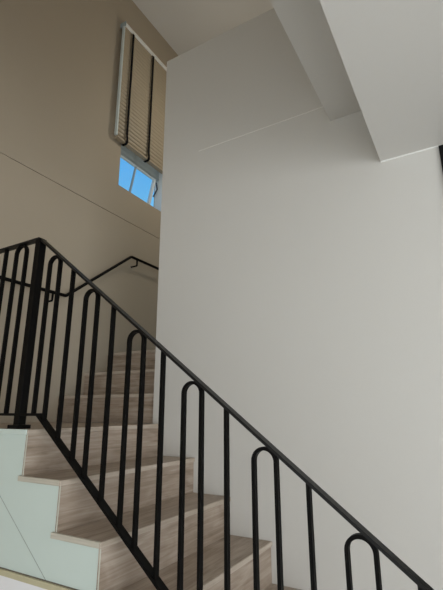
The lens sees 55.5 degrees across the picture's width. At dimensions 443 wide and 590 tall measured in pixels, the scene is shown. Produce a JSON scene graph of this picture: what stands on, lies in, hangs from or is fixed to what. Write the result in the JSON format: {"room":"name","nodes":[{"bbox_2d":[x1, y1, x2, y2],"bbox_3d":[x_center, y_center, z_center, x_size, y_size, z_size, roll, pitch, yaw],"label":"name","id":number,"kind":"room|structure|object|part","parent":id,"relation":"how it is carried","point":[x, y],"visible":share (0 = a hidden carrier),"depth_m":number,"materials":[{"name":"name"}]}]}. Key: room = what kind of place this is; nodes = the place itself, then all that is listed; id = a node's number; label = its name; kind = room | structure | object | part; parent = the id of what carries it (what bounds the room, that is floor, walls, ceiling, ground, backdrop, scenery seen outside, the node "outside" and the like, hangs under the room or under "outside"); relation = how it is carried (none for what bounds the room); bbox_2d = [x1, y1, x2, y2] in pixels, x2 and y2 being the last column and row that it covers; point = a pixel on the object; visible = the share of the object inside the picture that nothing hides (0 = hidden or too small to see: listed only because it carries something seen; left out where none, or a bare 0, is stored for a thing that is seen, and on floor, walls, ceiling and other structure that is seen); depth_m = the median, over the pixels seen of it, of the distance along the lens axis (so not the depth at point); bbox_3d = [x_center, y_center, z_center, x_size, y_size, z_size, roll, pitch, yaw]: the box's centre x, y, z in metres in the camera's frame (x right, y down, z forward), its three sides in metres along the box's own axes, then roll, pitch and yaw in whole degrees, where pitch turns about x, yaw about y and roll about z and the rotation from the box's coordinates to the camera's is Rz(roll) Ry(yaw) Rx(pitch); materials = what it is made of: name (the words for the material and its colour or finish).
{"room":"staircase","nodes":[
{"label":"staircase","id":0,"kind":"room"},
{"bbox_2d":[0,0,177,422],"bbox_3d":[-2.298,-1.096,2.131,0.160,6.307,7.550,-9,-18,29],"label":"wall","id":1,"kind":"structure","parent":0,"point":[60,153],"depth_m":3.70,"materials":[{"name":"paint"}]},
{"bbox_2d":[0,575,46,589],"bbox_3d":[-0.951,1.549,1.684,1.890,0.764,0.008,-9,-18,29],"label":"wall","id":2,"kind":"structure","parent":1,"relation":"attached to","point":[6,583],"depth_m":1.72,"materials":[{"name":"white paint"}]},
{"bbox_2d":[0,256,158,301],"bbox_3d":[-1.172,-0.185,3.632,0.089,0.659,2.800,-9,-18,29],"label":"wall handrail","id":3,"kind":"object","parent":1,"relation":"attached to","point":[52,292],"visible":0.58,"depth_m":3.68,"materials":[{"name":"black metal"}]},
{"bbox_2d":[114,21,166,174],"bbox_3d":[-0.832,-2.168,4.800,0.084,1.460,0.954,-9,-18,29],"label":"blind","id":4,"kind":"object","parent":1,"relation":"attached to","point":[141,94],"visible":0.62,"depth_m":4.67,"materials":[{"name":"beige fabric"}]},
{"bbox_3d":[-0.824,-1.486,4.619,0.052,0.024,0.938,-9,-18,29],"label":"rail","id":5,"kind":"part","parent":4,"relation":"part of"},
{"bbox_2d":[120,145,161,210],"bbox_3d":[-0.937,-1.872,4.825,0.193,1.790,0.743,-9,-18,29],"label":"window","id":6,"kind":"structure","parent":1,"relation":"in","point":[127,155],"depth_m":4.84,"materials":[{"name":"white plastic"}]},
{"bbox_3d":[-0.978,-1.248,4.657,0.118,0.392,0.643,-9,-18,29],"label":"sash","id":7,"kind":"part","parent":6,"relation":"part of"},
{"bbox_3d":[-0.944,-1.876,4.812,0.050,1.790,0.713,-9,-18,29],"label":"frame","id":8,"kind":"part","parent":6,"relation":"part of","materials":[{"name":"white metal"}]},
{"bbox_2d":[132,0,272,55],"bbox_3d":[-1.197,-4.174,2.310,2.720,0.120,7.550,-9,-18,29],"label":"ceiling","id":9,"kind":"structure","parent":0,"point":[185,25],"depth_m":5.07,"materials":[{"name":"paint"}]},
{"bbox_2d":[153,8,442,589],"bbox_3d":[2.012,-0.222,1.626,5.631,4.340,0.110,-9,-18,29],"label":"wall","id":10,"kind":"structure","parent":0,"point":[300,278],"depth_m":2.40,"materials":[{"name":"paint"}]},
{"bbox_2d":[199,106,322,150],"bbox_3d":[0.273,-1.127,2.852,1.019,0.006,0.004,-9,-18,29],"label":"joint","id":11,"kind":"object","parent":10,"relation":"attached to","point":[322,106],"visible":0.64,"depth_m":2.85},
{"bbox_2d":[439,145,442,171],"bbox_3d":[1.527,0.485,1.623,0.898,2.774,0.059,-9,-18,29],"label":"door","id":12,"kind":"structure","parent":10,"relation":"in","point":[440,146],"depth_m":2.20,"materials":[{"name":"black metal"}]},
{"bbox_2d":[270,0,360,120],"bbox_3d":[-0.636,-1.857,0.207,0.261,0.250,5.660,-9,-18,29],"label":"ceiling beam","id":13,"kind":"structure","parent":0,"point":[305,24],"depth_m":2.10,"materials":[{"name":"paint"}]},
{"bbox_2d":[320,0,442,160],"bbox_3d":[1.238,-1.970,-0.888,4.070,0.619,5.660,-9,-18,29],"label":"ceiling","id":14,"kind":"structure","parent":0,"point":[391,51],"depth_m":1.71,"materials":[{"name":"paint"}]},
{"bbox_2d":[381,144,442,161],"bbox_3d":[2.311,-0.970,1.582,3.270,0.007,0.006,-9,-18,29],"label":"bead","id":15,"kind":"object","parent":14,"relation":"attached to","point":[441,144],"visible":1,"depth_m":2.29},
{"bbox_3d":[0.541,1.457,-0.274,6.791,0.100,7.550,-9,-18,29],"label":"floor","id":16,"kind":"structure","parent":0,"visible":0},
{"bbox_2d":[56,349,155,423],"bbox_3d":[-0.438,1.470,3.589,0.958,1.925,1.677,-9,-18,29],"label":"staircase","id":17,"kind":"structure","parent":16,"relation":"on","point":[119,359],"depth_m":3.19,"materials":[{"name":"wood"}]},
{"bbox_2d":[0,422,300,589],"bbox_3d":[-0.435,1.336,2.014,2.521,1.348,0.986,-9,-18,29],"label":"staircase","id":18,"kind":"structure","parent":16,"relation":"on","point":[52,529],"depth_m":1.86,"materials":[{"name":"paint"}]},
{"bbox_3d":[-1.322,0.685,2.141,1.039,0.023,0.012,-9,-18,29],"label":"edge trim","id":19,"kind":"part","parent":18,"relation":"part of","materials":[{"name":"paint"}]},
{"bbox_2d":[0,568,72,589],"bbox_3d":[-0.952,1.170,1.788,1.890,0.022,0.010,-9,-18,29],"label":"trim","id":20,"kind":"structure","parent":18,"relation":"attached to","point":[19,577],"depth_m":1.67,"materials":[{"name":"beige wood"}]},
{"bbox_3d":[-0.437,1.349,2.019,2.509,1.326,0.974,-9,-18,29],"label":"panel","id":21,"kind":"part","parent":18,"relation":"part of","materials":[{"name":"paint"}]},
{"bbox_2d":[0,237,433,589],"bbox_3d":[-0.537,0.749,1.717,2.787,2.325,0.074,-9,-18,29],"label":"balustrade","id":22,"kind":"object","parent":18,"relation":"on","point":[22,397],"visible":1,"depth_m":1.66,"materials":[{"name":"black metal"}]},
{"bbox_3d":[-0.965,0.628,2.008,0.074,0.018,0.074,-9,-18,29],"label":"plate","id":23,"kind":"part","parent":22,"relation":"part of","materials":[{"name":"black metal"}]},
{"bbox_3d":[-0.966,0.170,2.133,0.040,0.967,0.040,-9,-18,29],"label":"newel post","id":24,"kind":"part","parent":22,"relation":"part of","materials":[{"name":"black metal"}]},
{"bbox_3d":[-0.543,1.153,1.610,2.773,1.349,0.034,-9,-18,29],"label":"rail","id":25,"kind":"part","parent":22,"relation":"part of","materials":[{"name":"black metal"}]}
]}

